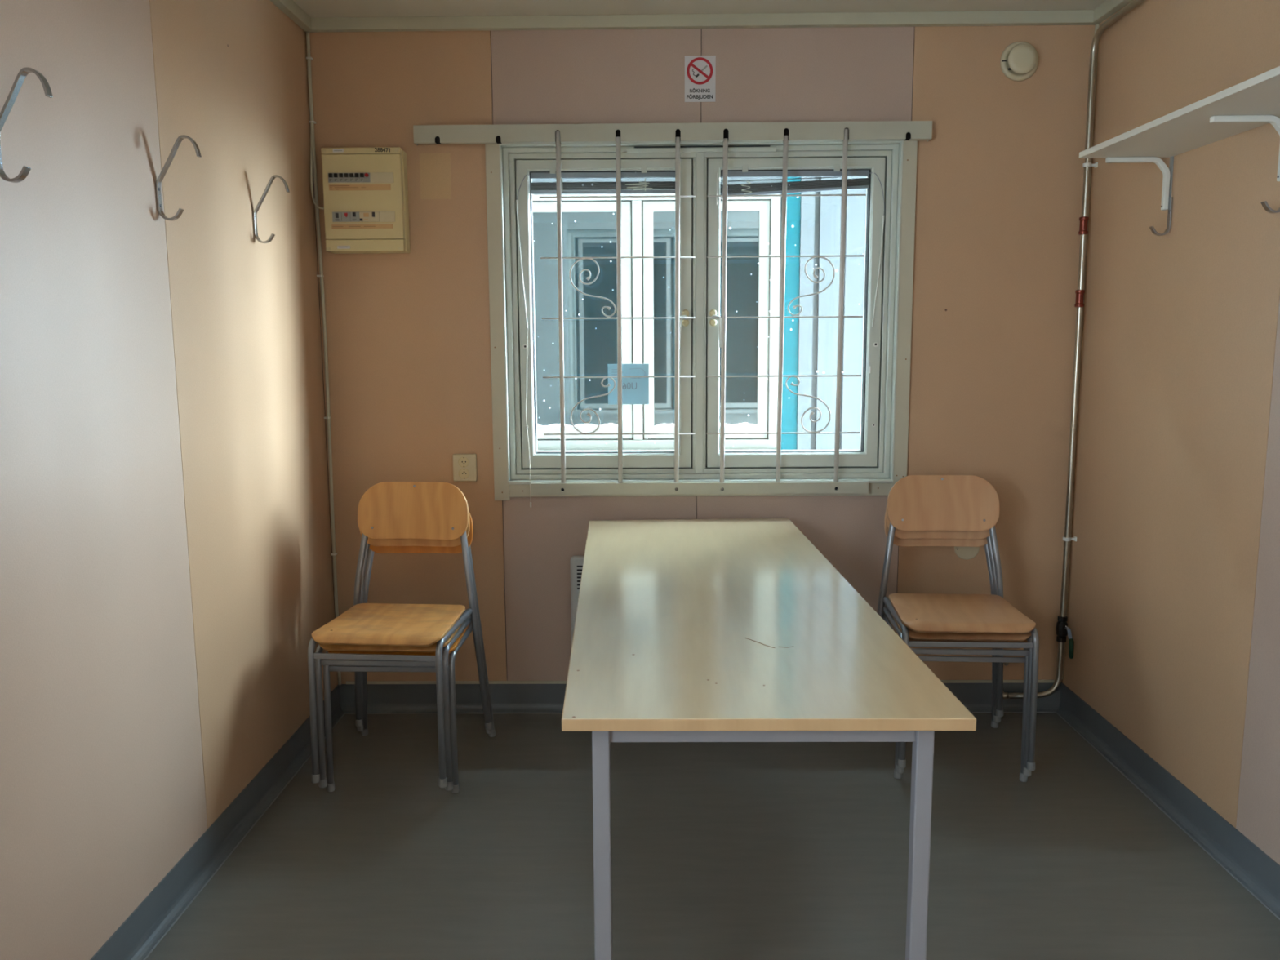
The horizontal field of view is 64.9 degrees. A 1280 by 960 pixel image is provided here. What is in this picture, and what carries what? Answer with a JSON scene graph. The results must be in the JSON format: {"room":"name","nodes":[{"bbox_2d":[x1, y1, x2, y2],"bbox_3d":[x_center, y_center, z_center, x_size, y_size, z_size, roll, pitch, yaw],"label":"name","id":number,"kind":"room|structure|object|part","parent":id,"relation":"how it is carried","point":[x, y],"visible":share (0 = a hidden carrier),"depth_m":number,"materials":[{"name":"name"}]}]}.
{"room":"break room","nodes":[
{"label":"break room","id":0,"kind":"room"},
{"bbox_2d":[0,0,337,959],"bbox_3d":[-1.227,0.071,0.637,0.120,2.460,6.000,0,8,1],"label":"wall","id":1,"kind":"structure","parent":0,"point":[166,573],"depth_m":2.33,"materials":[{"name":"beige paint"}]},
{"bbox_2d":[0,66,53,182],"bbox_3d":[-1.102,-0.633,1.798,0.108,0.195,0.016,0,8,1],"label":"coat hook","id":2,"kind":"object","parent":1,"relation":"attached to","point":[24,72],"visible":1,"depth_m":1.79,"materials":[{"name":"silver metal"}]},
{"bbox_2d":[155,134,201,221],"bbox_3d":[-1.096,-0.717,2.392,0.108,0.195,0.016,0,8,1],"label":"coat hook","id":3,"kind":"object","parent":1,"relation":"attached to","point":[180,138],"visible":1,"depth_m":2.39,"materials":[{"name":"silver metal"}]},
{"bbox_2d":[89,684,345,959],"bbox_3d":[-1.145,1.236,0.799,0.030,0.105,5.996,0,8,1],"label":"baseboard","id":4,"kind":"structure","parent":1,"relation":"attached to","point":[135,939],"depth_m":2.63,"materials":[{"name":"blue plastic"}]},
{"bbox_2d":[253,174,289,243],"bbox_3d":[-1.089,-0.800,2.977,0.108,0.195,0.016,0,8,1],"label":"coat hook","id":5,"kind":"object","parent":1,"relation":"attached to","point":[264,193],"visible":1,"depth_m":2.97,"materials":[{"name":"silver metal"}]},
{"bbox_2d":[270,0,311,29],"bbox_3d":[-1.159,-1.126,0.451,0.030,0.040,5.970,0,8,1],"label":"trim","id":6,"kind":"structure","parent":1,"relation":"attached to","point":[289,7],"depth_m":3.27,"materials":[{"name":"grey paint"}]},
{"bbox_2d":[306,31,341,684],"bbox_3d":[-1.111,-0.379,3.572,0.049,2.311,0.072,-3,9,-20],"label":"cable","id":7,"kind":"object","parent":1,"relation":"attached to","point":[313,156],"visible":0.97,"depth_m":3.55,"materials":[{"name":"grey paint"}]},
{"bbox_2d":[292,0,1106,17],"bbox_3d":[0.172,-1.204,0.446,2.934,0.100,6.250,0,8,1],"label":"ceiling","id":8,"kind":"structure","parent":0,"point":[313,8],"depth_m":3.31,"materials":[{"name":"beige paint"}]},
{"bbox_2d":[306,25,1094,684],"bbox_3d":[0.213,-0.366,3.655,2.934,2.460,0.131,0,8,1],"label":"wall","id":9,"kind":"structure","parent":0,"point":[999,180],"depth_m":3.55,"materials":[{"name":"beige paint"}]},
{"bbox_2d":[320,146,409,253],"bbox_3d":[-0.945,-0.961,3.470,0.274,0.347,0.094,0,8,1],"label":"box","id":10,"kind":"object","parent":9,"relation":"attached to","point":[366,189],"visible":1,"depth_m":3.44,"materials":[{"name":"beige plastic"}]},
{"bbox_2d":[452,453,477,481],"bbox_3d":[-0.632,-0.045,3.634,0.085,0.100,0.020,0,8,1],"label":"power socket","id":11,"kind":"object","parent":9,"relation":"attached to","point":[464,465],"visible":1,"depth_m":3.63,"materials":[{"name":"beige plastic"}]},
{"bbox_2d":[569,555,584,644],"bbox_3d":[0.150,0.503,3.677,0.800,0.465,0.073,0,8,1],"label":"heater","id":12,"kind":"object","parent":9,"relation":"attached to","point":[576,562],"visible":0.09,"depth_m":3.63,"materials":[{"name":"white metal"}]},
{"bbox_2d":[413,120,932,494],"bbox_3d":[0.113,-0.585,3.533,1.763,1.276,0.052,0,8,1],"label":"window grille","id":13,"kind":"object","parent":9,"relation":"in","point":[845,131],"visible":1,"depth_m":3.48,"materials":[{"name":"white metal"}]},
{"bbox_3d":[0.109,-1.159,3.444,1.763,0.002,0.029,0,8,1],"label":"under plate","id":14,"kind":"part","parent":13,"relation":"part of","materials":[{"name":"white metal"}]},
{"bbox_3d":[0.109,-1.186,3.438,1.763,0.058,0.032,0,8,1],"label":"rail","id":15,"kind":"part","parent":13,"relation":"part of","materials":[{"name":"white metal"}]},
{"bbox_3d":[0.109,-1.188,3.455,1.763,0.055,0.002,0,8,1],"label":"plate","id":16,"kind":"part","parent":13,"relation":"part of","materials":[{"name":"white metal"}]},
{"bbox_3d":[0.212,0.028,3.610,1.206,0.040,0.033,0,8,1],"label":"rail","id":17,"kind":"part","parent":13,"relation":"part of","materials":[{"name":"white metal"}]},
{"bbox_2d":[338,682,1062,713],"bbox_3d":[0.219,0.811,3.742,2.694,0.105,0.030,0,8,1],"label":"baseboard","id":18,"kind":"structure","parent":9,"relation":"attached to","point":[975,697],"depth_m":3.76,"materials":[{"name":"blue plastic"}]},
{"bbox_2d":[684,55,715,102],"bbox_3d":[0.206,-1.373,3.445,0.106,0.151,0.003,0,8,1],"label":"no smoking sign","id":19,"kind":"object","parent":9,"relation":"attached to","point":[700,70],"visible":1,"depth_m":3.44,"materials":[{"name":"white plastic"}]},
{"bbox_2d":[346,680,1054,684],"bbox_3d":[0.219,0.752,3.746,2.634,0.010,0.004,0,8,1],"label":"trim","id":20,"kind":"structure","parent":9,"relation":"attached to","point":[942,681],"depth_m":3.75,"materials":[{"name":"grey paint"}]},
{"bbox_2d":[484,140,917,500],"bbox_3d":[0.214,-0.582,3.645,1.486,1.290,0.230,0,8,1],"label":"window","id":21,"kind":"structure","parent":9,"relation":"in","point":[881,460],"depth_m":3.58,"materials":[{"name":"white paint"}]},
{"bbox_2d":[515,171,675,507],"bbox_3d":[-0.147,-0.499,3.587,0.573,1.184,0.150,0,8,1],"label":"blind","id":22,"kind":"object","parent":21,"relation":"attached to","point":[627,187],"visible":0.94,"depth_m":3.57,"materials":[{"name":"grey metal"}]},
{"bbox_3d":[-0.402,-0.227,3.595,0.013,0.610,0.086,-1,8,-6],"label":"pull cord","id":23,"kind":"part","parent":22,"relation":"part of","materials":[{"name":"white fabric"}]},
{"bbox_3d":[-0.127,-1.083,3.570,0.527,0.023,0.018,0,8,1],"label":"head rail","id":24,"kind":"part","parent":22,"relation":"part of","materials":[{"name":"grey metal"}]},
{"bbox_3d":[-0.127,-1.024,3.579,0.527,0.011,0.016,0,8,1],"label":"rail","id":25,"kind":"part","parent":22,"relation":"part of","materials":[{"name":"grey metal"}]},
{"bbox_3d":[-0.124,-0.594,3.616,0.535,1.013,0.002,0,8,1],"label":"pane","id":26,"kind":"part","parent":21,"relation":"part of","materials":[{"name":"clear glass"}]},
{"bbox_3d":[-0.123,-0.600,3.661,0.577,1.055,0.024,0,8,1],"label":"sash","id":27,"kind":"part","parent":21,"relation":"part of","materials":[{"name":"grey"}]},
{"bbox_3d":[-0.124,-0.584,3.608,0.617,1.088,0.031,0,8,1],"label":"sash","id":28,"kind":"part","parent":21,"relation":"part of","materials":[{"name":"white paint"}]},
{"bbox_2d":[607,364,648,404],"bbox_3d":[-0.042,-0.348,3.651,0.148,0.146,0.002,0,8,1],"label":"paper sheet","id":29,"kind":"object","parent":21,"relation":"attached to","point":[634,390],"visible":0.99,"depth_m":3.65,"materials":[{"name":"teal paper"}]},
{"bbox_3d":[0.153,-0.527,3.569,0.052,0.114,0.027,-8,11,-41],"label":"handle","id":30,"kind":"part","parent":21,"relation":"part of","materials":[{"name":"white plastic"}]},
{"bbox_3d":[0.217,0.005,3.633,1.380,0.011,0.042,0,8,1],"label":"sill","id":31,"kind":"part","parent":21,"relation":"part of","materials":[{"name":"white paint"}]},
{"bbox_2d":[626,145,776,152],"bbox_3d":[0.213,-1.146,3.487,0.518,0.020,0.011,0,8,1],"label":"vent","id":32,"kind":"object","parent":21,"relation":"attached to","point":[630,148],"depth_m":3.48,"materials":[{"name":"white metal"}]},
{"bbox_3d":[0.270,-0.527,3.568,0.052,0.114,0.027,7,11,43],"label":"handle","id":33,"kind":"part","parent":21,"relation":"part of","materials":[{"name":"white plastic"}]},
{"bbox_3d":[0.550,-0.597,3.608,0.537,1.013,0.002,0,8,1],"label":"pane","id":34,"kind":"part","parent":21,"relation":"part of","materials":[{"name":"clear glass"}]},
{"bbox_3d":[0.550,-0.587,3.600,0.619,1.088,0.031,0,8,1],"label":"sash","id":35,"kind":"part","parent":21,"relation":"part of","materials":[{"name":"white paint"}]},
{"bbox_3d":[0.551,-0.602,3.653,0.579,1.055,0.024,0,8,1],"label":"sash","id":36,"kind":"part","parent":21,"relation":"part of","materials":[{"name":"grey plastic"}]},
{"bbox_2d":[715,169,884,373],"bbox_3d":[0.563,-0.740,3.585,0.590,0.716,0.070,0,8,1],"label":"blind","id":37,"kind":"object","parent":21,"relation":"attached to","point":[759,188],"visible":0.96,"depth_m":3.56,"materials":[{"name":"grey metal"}]},
{"bbox_3d":[0.269,-1.019,3.523,0.005,0.110,0.004,0,8,1],"label":"cord","id":38,"kind":"part","parent":37,"relation":"part of","materials":[{"name":"white fabric"}]},
{"bbox_3d":[0.548,-1.024,3.571,0.523,0.037,0.016,0,8,1],"label":"rail","id":39,"kind":"part","parent":37,"relation":"part of","materials":[{"name":"grey metal"}]},
{"bbox_3d":[0.548,-1.087,3.563,0.523,0.023,0.018,0,8,1],"label":"head rail","id":40,"kind":"part","parent":37,"relation":"part of","materials":[{"name":"grey metal"}]},
{"bbox_2d":[302,9,1101,32],"bbox_3d":[0.205,-1.553,3.406,2.694,0.040,0.030,0,8,1],"label":"trim","id":41,"kind":"structure","parent":9,"relation":"attached to","point":[1078,17],"depth_m":3.39,"materials":[{"name":"grey paint"}]},
{"bbox_2d":[954,546,979,559],"bbox_3d":[1.190,0.245,3.663,0.092,0.092,0.005,0,8,1],"label":"cover","id":42,"kind":"object","parent":9,"relation":"attached to","point":[963,553],"visible":0.53,"depth_m":3.66,"materials":[{"name":"beige plastic"}]},
{"bbox_2d":[1000,41,1038,80],"bbox_3d":[1.290,-1.422,3.407,0.129,0.129,0.042,0,8,1],"label":"air vent","id":43,"kind":"object","parent":9,"relation":"in","point":[1019,61],"visible":1,"depth_m":3.39,"materials":[{"name":"beige plastic"}]},
{"bbox_2d":[1062,24,1099,679],"bbox_3d":[1.553,-0.401,3.564,0.012,2.300,0.012,0,8,1],"label":"trim","id":44,"kind":"structure","parent":9,"relation":"attached to","point":[1096,26],"depth_m":3.54,"materials":[{"name":"grey paint"}]},
{"bbox_2d":[145,712,1279,959],"bbox_3d":[0.188,1.331,0.805,2.934,0.100,6.250,0,8,1],"label":"floor","id":45,"kind":"structure","parent":0,"point":[721,851],"depth_m":2.69,"materials":[{"name":"grey plastic"}]},
{"bbox_2d":[323,512,495,793],"bbox_3d":[-0.755,0.512,3.265,0.479,0.846,0.472,0,8,2],"label":"chair","id":46,"kind":"object","parent":45,"relation":"on","point":[454,649],"visible":0.31,"depth_m":3.08,"materials":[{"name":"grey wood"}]},
{"bbox_3d":[-0.946,0.710,3.263,0.021,0.429,0.392,0,8,3],"label":"leg","id":47,"kind":"part","parent":46,"relation":"part of","materials":[{"name":"silver metal"}]},
{"bbox_3d":[-0.936,0.500,3.466,0.097,0.791,0.070,0,8,2],"label":"leg","id":48,"kind":"part","parent":46,"relation":"part of","materials":[{"name":"silver metal"}]},
{"bbox_3d":[-0.757,0.500,3.224,0.396,0.027,0.372,0,8,2],"label":"seat","id":49,"kind":"part","parent":46,"relation":"part of","materials":[{"name":"orange wood"}]},
{"bbox_2d":[315,511,493,790],"bbox_3d":[-0.760,0.484,3.211,0.479,0.846,0.472,0,8,3],"label":"chair","id":50,"kind":"object","parent":46,"relation":"on","point":[449,642],"visible":0.34,"depth_m":3.02,"materials":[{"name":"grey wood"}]},
{"bbox_3d":[-0.951,0.682,3.212,0.021,0.429,0.392,0,8,4],"label":"leg","id":51,"kind":"part","parent":50,"relation":"part of","materials":[{"name":"silver metal"}]},
{"bbox_3d":[-0.937,0.472,3.415,0.097,0.791,0.070,0,8,3],"label":"leg","id":52,"kind":"part","parent":50,"relation":"part of","materials":[{"name":"silver metal"}]},
{"bbox_3d":[-0.762,0.472,3.170,0.396,0.027,0.372,0,8,3],"label":"seat","id":53,"kind":"part","parent":50,"relation":"part of","materials":[{"name":"orange wood"}]},
{"bbox_2d":[307,481,493,787],"bbox_3d":[-0.759,0.457,3.156,0.479,0.846,0.472,0,8,5],"label":"chair","id":54,"kind":"object","parent":50,"relation":"on","point":[387,509],"visible":1,"depth_m":3.28,"materials":[{"name":"brown wood"}]},
{"bbox_3d":[-0.951,0.654,3.163,0.021,0.429,0.392,0,8,6],"label":"leg","id":55,"kind":"part","parent":54,"relation":"part of","materials":[{"name":"silver metal"}]},
{"bbox_3d":[-0.929,0.443,3.365,0.097,0.791,0.070,0,8,5],"label":"leg","id":56,"kind":"part","parent":54,"relation":"part of","materials":[{"name":"silver metal"}]},
{"bbox_3d":[-0.763,0.445,3.115,0.396,0.027,0.372,0,8,5],"label":"seat","id":57,"kind":"part","parent":54,"relation":"part of","materials":[{"name":"brown wood"}]},
{"bbox_3d":[-0.743,0.101,3.313,0.372,0.184,0.060,0,8,5],"label":"backrest","id":58,"kind":"part","parent":54,"relation":"part of","materials":[{"name":"orange wood"}]},
{"bbox_3d":[-0.572,0.656,3.130,0.021,0.429,0.392,0,8,4],"label":"leg","id":59,"kind":"part","parent":54,"relation":"part of","materials":[{"name":"silver metal"}]},
{"bbox_3d":[-0.555,0.446,3.333,0.097,0.791,0.070,0,8,5],"label":"leg","id":60,"kind":"part","parent":54,"relation":"part of","materials":[{"name":"silver metal"}]},
{"bbox_3d":[-0.750,0.128,3.368,0.372,0.184,0.060,0,8,3],"label":"backrest","id":61,"kind":"part","parent":50,"relation":"part of","materials":[{"name":"orange wood"}]},
{"bbox_3d":[-0.571,0.683,3.191,0.021,0.429,0.392,0,8,2],"label":"leg","id":62,"kind":"part","parent":50,"relation":"part of","materials":[{"name":"silver metal"}]},
{"bbox_3d":[-0.561,0.473,3.394,0.097,0.791,0.070,0,8,3],"label":"leg","id":63,"kind":"part","parent":50,"relation":"part of","materials":[{"name":"silver metal"}]},
{"bbox_3d":[-0.750,0.156,3.423,0.372,0.184,0.060,0,8,2],"label":"backrest","id":64,"kind":"part","parent":46,"relation":"part of","materials":[{"name":"orange wood"}]},
{"bbox_3d":[-0.566,0.710,3.249,0.021,0.429,0.392,0,8,1],"label":"leg","id":65,"kind":"part","parent":46,"relation":"part of","materials":[{"name":"silver metal"}]},
{"bbox_3d":[-0.560,0.500,3.452,0.097,0.791,0.070,0,8,2],"label":"leg","id":66,"kind":"part","parent":46,"relation":"part of","materials":[{"name":"silver metal"}]},
{"bbox_2d":[561,517,976,959],"bbox_3d":[0.197,0.637,2.708,0.771,0.741,1.917,0,8,1],"label":"table","id":67,"kind":"object","parent":45,"relation":"on","point":[718,629],"visible":1,"depth_m":2.02,"materials":[{"name":"beige laminate"}]},
{"bbox_3d":[-0.067,0.769,1.829,0.031,0.705,0.031,0,8,1],"label":"leg","id":68,"kind":"part","parent":67,"relation":"part of","materials":[{"name":"grey metal"}]},
{"bbox_3d":[0.216,0.440,1.785,0.541,0.045,0.020,0,8,1],"label":"apron rail","id":69,"kind":"part","parent":67,"relation":"part of","materials":[{"name":"grey metal"}]},
{"bbox_3d":[0.503,0.766,1.823,0.031,0.705,0.031,0,8,1],"label":"leg","id":70,"kind":"part","parent":67,"relation":"part of","materials":[{"name":"grey metal"}]},
{"bbox_2d":[876,513,1028,782],"bbox_3d":[1.020,0.492,3.327,0.479,0.846,0.472,0,8,4],"label":"chair","id":71,"kind":"object","parent":45,"relation":"on","point":[897,541],"visible":0.29,"depth_m":3.17,"materials":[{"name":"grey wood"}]},
{"bbox_3d":[0.829,0.690,3.331,0.021,0.429,0.392,0,8,5],"label":"leg","id":72,"kind":"part","parent":71,"relation":"part of","materials":[{"name":"silver metal"}]},
{"bbox_3d":[1.033,0.136,3.484,0.372,0.184,0.060,0,8,4],"label":"backrest","id":73,"kind":"part","parent":71,"relation":"part of","materials":[{"name":"brown wood"}]},
{"bbox_2d":[876,503,1031,776],"bbox_3d":[1.015,0.463,3.285,0.479,0.846,0.472,0,8,4],"label":"chair","id":74,"kind":"object","parent":71,"relation":"on","point":[900,534],"visible":0.37,"depth_m":3.08,"materials":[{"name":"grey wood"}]},
{"bbox_3d":[0.824,0.661,3.288,0.021,0.429,0.392,0,8,5],"label":"leg","id":75,"kind":"part","parent":74,"relation":"part of","materials":[{"name":"silver metal"}]},
{"bbox_3d":[1.027,0.107,3.442,0.372,0.184,0.060,0,8,4],"label":"backrest","id":76,"kind":"part","parent":74,"relation":"part of","materials":[{"name":"brown wood"}]},
{"bbox_2d":[877,475,1039,771],"bbox_3d":[1.010,0.434,3.242,0.479,0.846,0.472,0,8,4],"label":"chair","id":77,"kind":"object","parent":74,"relation":"on","point":[914,502],"visible":0.98,"depth_m":3.37,"materials":[{"name":"brown wood"}]},
{"bbox_3d":[0.834,0.421,3.447,0.097,0.791,0.070,0,8,4],"label":"leg","id":78,"kind":"part","parent":77,"relation":"part of","materials":[{"name":"silver metal"}]},
{"bbox_3d":[0.819,0.632,3.245,0.021,0.429,0.392,0,8,5],"label":"leg","id":79,"kind":"part","parent":77,"relation":"part of","materials":[{"name":"silver metal"}]},
{"bbox_3d":[1.021,0.078,3.399,0.372,0.184,0.060,0,8,4],"label":"backrest","id":80,"kind":"part","parent":77,"relation":"part of","materials":[{"name":"brown wood"}]},
{"bbox_3d":[1.007,0.422,3.201,0.396,0.027,0.372,0,8,4],"label":"seat","id":81,"kind":"part","parent":77,"relation":"part of","materials":[{"name":"brown wood"}]},
{"bbox_3d":[1.210,0.422,3.424,0.097,0.791,0.070,0,8,4],"label":"leg","id":82,"kind":"part","parent":77,"relation":"part of","materials":[{"name":"silver metal"}]},
{"bbox_3d":[1.198,0.633,3.221,0.021,0.429,0.392,0,8,3],"label":"leg","id":83,"kind":"part","parent":77,"relation":"part of","materials":[{"name":"silver metal"}]},
{"bbox_3d":[1.012,0.451,3.244,0.396,0.027,0.372,0,8,4],"label":"seat","id":84,"kind":"part","parent":74,"relation":"part of","materials":[{"name":"brown wood"}]},
{"bbox_3d":[1.216,0.452,3.465,0.097,0.791,0.070,0,8,4],"label":"leg","id":85,"kind":"part","parent":74,"relation":"part of","materials":[{"name":"silver metal"}]},
{"bbox_3d":[1.204,0.662,3.263,0.021,0.429,0.392,0,8,3],"label":"leg","id":86,"kind":"part","parent":74,"relation":"part of","materials":[{"name":"silver metal"}]},
{"bbox_3d":[1.018,0.480,3.286,0.396,0.027,0.372,0,8,4],"label":"seat","id":87,"kind":"part","parent":71,"relation":"part of","materials":[{"name":"brown wood"}]},
{"bbox_3d":[1.222,0.481,3.507,0.097,0.791,0.070,0,8,4],"label":"leg","id":88,"kind":"part","parent":71,"relation":"part of","materials":[{"name":"silver metal"}]},
{"bbox_3d":[1.209,0.692,3.304,0.021,0.429,0.392,0,8,3],"label":"leg","id":89,"kind":"part","parent":71,"relation":"part of","materials":[{"name":"silver metal"}]},
{"bbox_2d":[1062,0,1279,865],"bbox_3d":[1.587,0.058,0.605,0.120,2.460,6.000,0,8,1],"label":"wall","id":90,"kind":"structure","parent":0,"point":[1173,606],"depth_m":2.86,"materials":[{"name":"beige paint"}]},
{"bbox_2d":[1003,0,1145,699],"bbox_3d":[1.400,0.050,0.616,0.259,2.353,5.980,0,8,1],"label":"pipe","id":91,"kind":"object","parent":90,"relation":"attached to","point":[1062,628],"visible":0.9,"depth_m":3.51,"materials":[{"name":"silver metal"}]},
{"bbox_3d":[1.544,0.553,3.627,0.030,0.055,0.008,4,9,30],"label":"valve lever","id":92,"kind":"part","parent":91,"relation":"part of","materials":[{"name":"silver metal"}]},
{"bbox_2d":[1093,0,1133,22],"bbox_3d":[1.504,-1.137,0.421,0.030,0.040,5.970,0,8,1],"label":"trim","id":93,"kind":"structure","parent":90,"relation":"attached to","point":[1108,7],"depth_m":3.28,"materials":[{"name":"grey paint"}]},
{"bbox_2d":[1055,683,1279,919],"bbox_3d":[1.519,1.225,0.769,0.030,0.105,5.996,0,8,1],"label":"baseboard","id":94,"kind":"structure","parent":90,"relation":"attached to","point":[1253,868],"depth_m":2.88,"materials":[{"name":"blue plastic"}]},
{"bbox_2d":[1079,66,1279,210],"bbox_3d":[1.401,-0.678,1.564,0.266,0.168,2.802,0,8,1],"label":"wall shelf","id":95,"kind":"object","parent":90,"relation":"attached to","point":[1252,103],"visible":1,"depth_m":2.51,"materials":[{"name":"white wood"}]},
{"bbox_2d":[1149,196,1173,235],"bbox_3d":[1.520,-0.769,2.938,0.057,0.110,0.016,0,8,1],"label":"coat hook","id":96,"kind":"object","parent":95,"relation":"attached to","point":[1154,232],"visible":1,"depth_m":2.94,"materials":[{"name":"silver metal"}]},
{"bbox_3d":[1.547,-0.867,2.937,0.004,0.148,0.016,0,8,1],"label":"bracket plate","id":97,"kind":"part","parent":95,"relation":"part of","materials":[{"name":"grey metal"}]},
{"bbox_2d":[1260,200,1279,213],"bbox_3d":[1.514,-0.693,2.398,0.057,0.110,0.016,0,8,1],"label":"coat hook","id":98,"kind":"object","parent":95,"relation":"attached to","point":[1264,203],"visible":1,"depth_m":2.40,"materials":[{"name":"silver metal"}]},
{"label":"outside","id":99,"kind":"structure","parent":0,"visible":0},
{"bbox_3d":[0.036,-0.758,18.758,30.000,0.100,29.860,0,8,1],"label":"ground","id":100,"kind":"structure","parent":99,"visible":0},
{"bbox_2d":[532,176,866,451],"bbox_3d":[-2.217,-0.703,6.204,7.980,3.240,3.080,0,8,1],"label":"window glass","id":101,"kind":"object","parent":100,"relation":"on","point":[811,346],"visible":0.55,"depth_m":4.99,"materials":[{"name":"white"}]},
{"bbox_3d":[-0.353,-0.790,5.012,0.525,1.065,0.004,0,8,1],"label":"pane","id":102,"kind":"part","parent":101,"relation":"part of","materials":[{"name":"black"}]},
{"bbox_3d":[-0.353,-0.785,5.019,0.625,1.165,0.044,0,8,1],"label":"sash","id":103,"kind":"part","parent":101,"relation":"part of","materials":[{"name":"grey"}]},
{"bbox_2d":[537,422,757,426],"bbox_3d":[-0.009,-0.275,5.073,1.198,0.026,0.011,0,8,1],"label":"snow","id":104,"kind":"object","parent":101,"relation":"on","point":[744,424],"visible":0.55,"depth_m":5.08,"materials":[{"name":"white snow"}]},
{"bbox_3d":[-0.010,-0.141,5.053,1.415,0.026,0.070,0,8,1],"label":"sill","id":105,"kind":"part","parent":101,"relation":"part of","materials":[{"name":"grey"}]},
{"bbox_3d":[0.328,-0.793,5.005,0.523,1.065,0.004,0,8,1],"label":"pane","id":106,"kind":"part","parent":101,"relation":"part of","materials":[{"name":"black"}]},
{"bbox_3d":[0.328,-0.788,5.011,0.623,1.165,0.044,0,8,1],"label":"sash","id":107,"kind":"part","parent":101,"relation":"part of","materials":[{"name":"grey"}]}
]}

